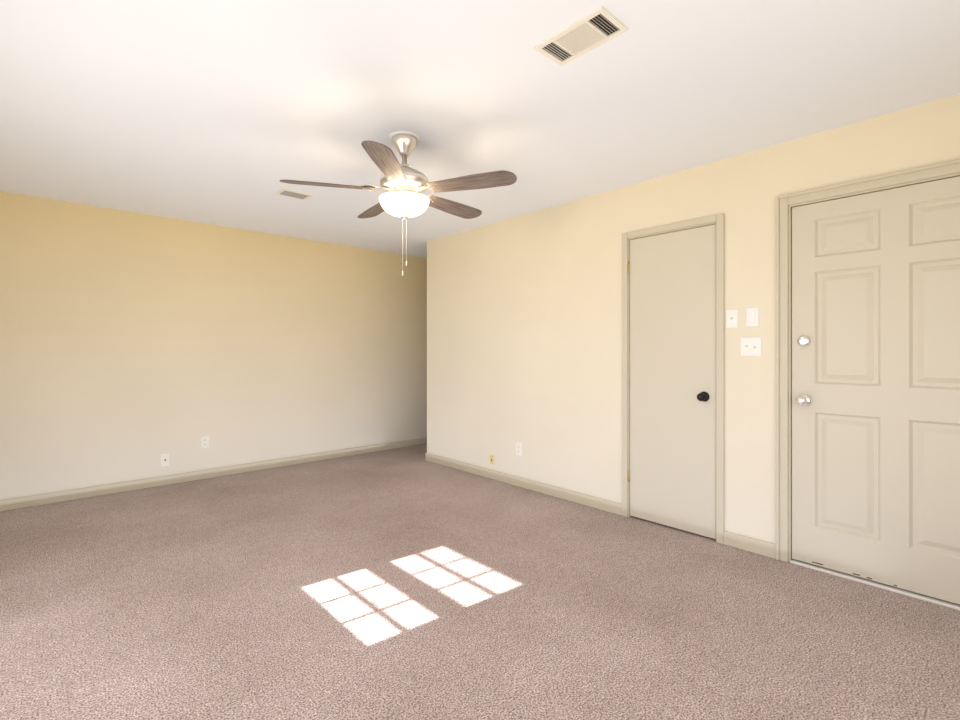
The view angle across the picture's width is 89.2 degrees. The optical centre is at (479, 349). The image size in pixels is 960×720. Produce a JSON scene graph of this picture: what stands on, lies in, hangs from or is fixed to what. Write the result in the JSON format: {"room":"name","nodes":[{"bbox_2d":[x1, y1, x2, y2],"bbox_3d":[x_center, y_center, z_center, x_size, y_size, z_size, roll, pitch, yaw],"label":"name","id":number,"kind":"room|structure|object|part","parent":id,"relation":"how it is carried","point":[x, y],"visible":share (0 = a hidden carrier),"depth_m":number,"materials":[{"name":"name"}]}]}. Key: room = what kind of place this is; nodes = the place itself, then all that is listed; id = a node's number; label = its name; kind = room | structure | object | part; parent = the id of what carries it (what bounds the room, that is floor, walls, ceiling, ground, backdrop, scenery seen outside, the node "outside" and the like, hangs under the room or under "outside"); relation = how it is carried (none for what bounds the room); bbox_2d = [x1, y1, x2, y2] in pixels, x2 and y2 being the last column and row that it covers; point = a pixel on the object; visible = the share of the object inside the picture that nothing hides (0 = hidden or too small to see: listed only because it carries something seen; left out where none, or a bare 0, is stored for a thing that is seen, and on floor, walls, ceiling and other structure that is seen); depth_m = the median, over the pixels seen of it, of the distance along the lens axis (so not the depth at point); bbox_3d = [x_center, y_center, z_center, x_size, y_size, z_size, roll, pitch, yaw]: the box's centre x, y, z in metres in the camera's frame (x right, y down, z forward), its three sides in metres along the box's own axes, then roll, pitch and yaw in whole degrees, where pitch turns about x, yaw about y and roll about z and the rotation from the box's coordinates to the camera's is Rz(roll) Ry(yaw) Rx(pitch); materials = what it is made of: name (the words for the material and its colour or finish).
{"room":"empty living room","nodes":[
{"label":"empty living room","id":0,"kind":"room"},
{"bbox_2d":[0,191,426,499],"bbox_3d":[-1.175,0.010,6.071,7.770,2.440,0.120,0,0,-42],"label":"wall","id":1,"kind":"structure","parent":0,"point":[134,346],"depth_m":4.55,"materials":[{"name":"paint"}]},
{"bbox_2d":[161,453,169,466],"bbox_3d":[-2.864,1.002,4.431,0.070,0.114,0.016,0,0,-42],"label":"outlet","id":2,"kind":"object","parent":1,"relation":"attached to","point":[165,459],"visible":1,"depth_m":4.43,"materials":[{"name":"white plastic"}]},
{"bbox_2d":[201,436,208,447],"bbox_3d":[-2.627,0.880,4.654,0.070,0.114,0.008,0,0,-42],"label":"electrical outlet","id":3,"kind":"object","parent":1,"relation":"attached to","point":[204,441],"visible":1,"depth_m":4.65,"materials":[{"name":"white plastic"}]},
{"bbox_2d":[0,437,426,511],"bbox_3d":[-1.156,1.188,5.998,7.600,0.085,0.013,0,0,-42],"label":"baseboard","id":4,"kind":"structure","parent":1,"relation":"attached to","point":[42,499],"depth_m":4.54,"materials":[{"name":"beige paint"}]},
{"bbox_2d":[0,443,959,719],"bbox_3d":[0.804,1.260,3.911,7.770,0.060,5.980,0,0,-42],"label":"floor","id":5,"kind":"structure","parent":0,"point":[406,583],"depth_m":2.27,"materials":[{"name":"brown carpet"}]},
{"bbox_2d":[0,0,959,257],"bbox_3d":[0.804,-1.250,3.911,7.770,0.080,5.980,0,0,-42],"label":"ceiling","id":6,"kind":"structure","parent":0,"point":[229,113],"depth_m":2.31,"materials":[{"name":"white paint"}]},
{"bbox_2d":[275,188,312,199],"bbox_3d":[-1.442,-1.206,3.779,0.230,0.008,0.160,0,0,-42],"label":"ceiling vent","id":7,"kind":"object","parent":6,"relation":"in","point":[293,194],"visible":1,"depth_m":3.77,"materials":[{"name":"beige metal"}]},
{"bbox_2d":[280,131,516,275],"bbox_3d":[-0.427,-0.828,2.820,1.256,0.765,1.259,0,0,-42],"label":"fan","id":8,"kind":"object","parent":6,"relation":"hanging from","point":[404,185],"visible":1,"depth_m":2.69,"materials":[{"name":"brown wood"}]},
{"bbox_3d":[-0.832,-0.905,2.672,0.500,0.006,0.140,0,12,-15],"label":"blade","id":9,"kind":"part","parent":8,"relation":"part of","materials":[{"name":"brown wood"}]},
{"bbox_3d":[-0.657,-0.905,3.127,0.140,0.006,0.500,-14,8,-32],"label":"blade","id":10,"kind":"part","parent":8,"relation":"part of","materials":[{"name":"brown wood"}]},
{"bbox_3d":[-0.452,-0.905,2.365,0.140,0.006,0.500,12,1,3],"label":"blade","id":11,"kind":"part","parent":8,"relation":"part of","materials":[{"name":"brown wood"}]},
{"bbox_3d":[-0.431,-0.811,2.779,0.286,0.097,0.286,0,0,-43],"label":"lamp shade","id":12,"kind":"part","parent":8,"relation":"part of","materials":[{"name":"white glass"}]},
{"bbox_3d":[-0.447,-0.668,2.885,0.074,0.446,0.092,0,0,-43],"label":"chain","id":13,"kind":"part","parent":8,"relation":"part of","materials":[{"name":"white metal"}]},
{"bbox_3d":[-0.170,-0.905,3.102,0.140,0.006,0.500,-15,-10,38],"label":"blade","id":14,"kind":"part","parent":8,"relation":"part of","materials":[{"name":"brown wood"}]},
{"label":"blade","id":15,"kind":"part","parent":8,"relation":"part of","materials":[{"name":"brown wood"}]},
{"bbox_2d":[534,6,627,65],"bbox_3d":[0.387,-1.206,1.887,0.175,0.008,0.315,0,0,-42],"label":"ceiling vent","id":16,"kind":"object","parent":6,"relation":"in","point":[599,26],"visible":1,"depth_m":1.87,"materials":[{"name":"beige metal"}]},
{"bbox_2d":[427,94,959,543],"bbox_3d":[1.159,0.010,3.605,0.120,2.440,5.050,0,0,-42],"label":"wall","id":17,"kind":"structure","parent":0,"point":[524,329],"depth_m":3.80,"materials":[{"name":"paint"}]},
{"bbox_2d":[490,455,493,463],"bbox_3d":[0.113,1.048,4.652,0.008,0.080,0.052,0,0,-42],"label":"outlet","id":18,"kind":"object","parent":17,"relation":"attached to","point":[491,459],"visible":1,"depth_m":4.65,"materials":[{"name":"yellow plastic"}]},
{"bbox_2d":[516,442,521,455],"bbox_3d":[0.350,0.894,4.394,0.008,0.114,0.070,0,0,-42],"label":"electrical outlet","id":19,"kind":"object","parent":17,"relation":"attached to","point":[519,449],"visible":1,"depth_m":4.39,"materials":[{"name":"white plastic"}]},
{"bbox_2d":[425,453,775,558],"bbox_3d":[1.138,1.188,3.628,0.146,0.085,5.013,0,0,-42],"label":"baseboard","id":20,"kind":"structure","parent":17,"relation":"attached to","point":[757,546],"depth_m":3.97,"materials":[{"name":"beige paint"}]},
{"bbox_2d":[628,262,629,481],"bbox_3d":[1.097,0.160,3.584,0.012,1.620,0.012,0,0,-42],"label":"closet door hinge","id":21,"kind":"object","parent":17,"relation":"attached to","point":[628,272],"visible":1,"depth_m":3.58,"materials":[{"name":"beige metal"}]},
{"bbox_2d":[630,224,715,538],"bbox_3d":[1.296,0.204,3.345,0.108,2.028,0.612,0,0,-42],"label":"closet door","id":22,"kind":"structure","parent":17,"relation":"in","point":[673,379],"depth_m":3.33,"materials":[{"name":"paint"}]},
{"bbox_3d":[1.441,0.305,3.161,0.073,0.066,0.066,0,0,-43],"label":"knob","id":23,"kind":"part","parent":22,"relation":"part of","materials":[{"name":"black metal"}]},
{"bbox_2d":[622,213,723,543],"bbox_3d":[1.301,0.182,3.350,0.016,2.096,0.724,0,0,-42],"label":"door frame","id":24,"kind":"structure","parent":17,"relation":"attached to","point":[718,219],"depth_m":3.11,"materials":[{"name":"paint"}]},
{"bbox_2d":[726,309,737,327],"bbox_3d":[1.573,-0.195,3.047,0.024,0.114,0.070,0,0,-42],"label":"switch plate","id":25,"kind":"object","parent":17,"relation":"attached to","point":[731,318],"visible":1,"depth_m":3.05,"materials":[{"name":"white plastic"}]},
{"bbox_2d":[741,337,760,355],"bbox_3d":[1.646,-0.020,2.967,0.024,0.114,0.116,0,0,-42],"label":"switch plate","id":26,"kind":"object","parent":17,"relation":"attached to","point":[750,346],"visible":1,"depth_m":2.97,"materials":[{"name":"white plastic"}]},
{"bbox_2d":[746,307,758,325],"bbox_3d":[1.657,-0.202,2.964,0.011,0.114,0.070,0,0,-42],"label":"switch plate","id":27,"kind":"object","parent":17,"relation":"attached to","point":[752,316],"visible":1,"depth_m":2.96,"materials":[{"name":"white plastic"}]},
{"bbox_2d":[776,159,959,561],"bbox_3d":[2.144,0.165,2.512,0.144,2.130,1.064,0,0,-42],"label":"door frame","id":28,"kind":"structure","parent":17,"relation":"attached to","point":[783,202],"depth_m":2.83,"materials":[{"name":"paint"}]},
{"bbox_2d":[790,559,959,610],"bbox_3d":[2.142,1.223,2.509,0.112,0.014,0.922,0,0,-42],"label":"sill","id":29,"kind":"structure","parent":17,"relation":"attached to","point":[948,604],"depth_m":2.52,"materials":[{"name":"silver metal"}]},
{"bbox_2d":[792,176,959,603],"bbox_3d":[2.106,0.192,2.476,0.117,2.033,0.914,0,0,-42],"label":"entry door","id":30,"kind":"structure","parent":17,"relation":"in","point":[876,386],"depth_m":2.53,"materials":[{"name":"paint"}]},
{"bbox_3d":[1.821,0.117,2.754,0.073,0.401,0.066,0,0,-43],"label":"knob","id":31,"kind":"part","parent":30,"relation":"part of","materials":[{"name":"silver metal"}]},
{"bbox_2d":[812,561,896,585],"bbox_3d":[1.999,1.198,2.614,0.001,0.011,0.366,0,0,-42],"label":"scuffs","id":32,"kind":"object","parent":30,"relation":"attached to","point":[853,573],"visible":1,"depth_m":2.61,"materials":[{"name":"brown"}]}
]}

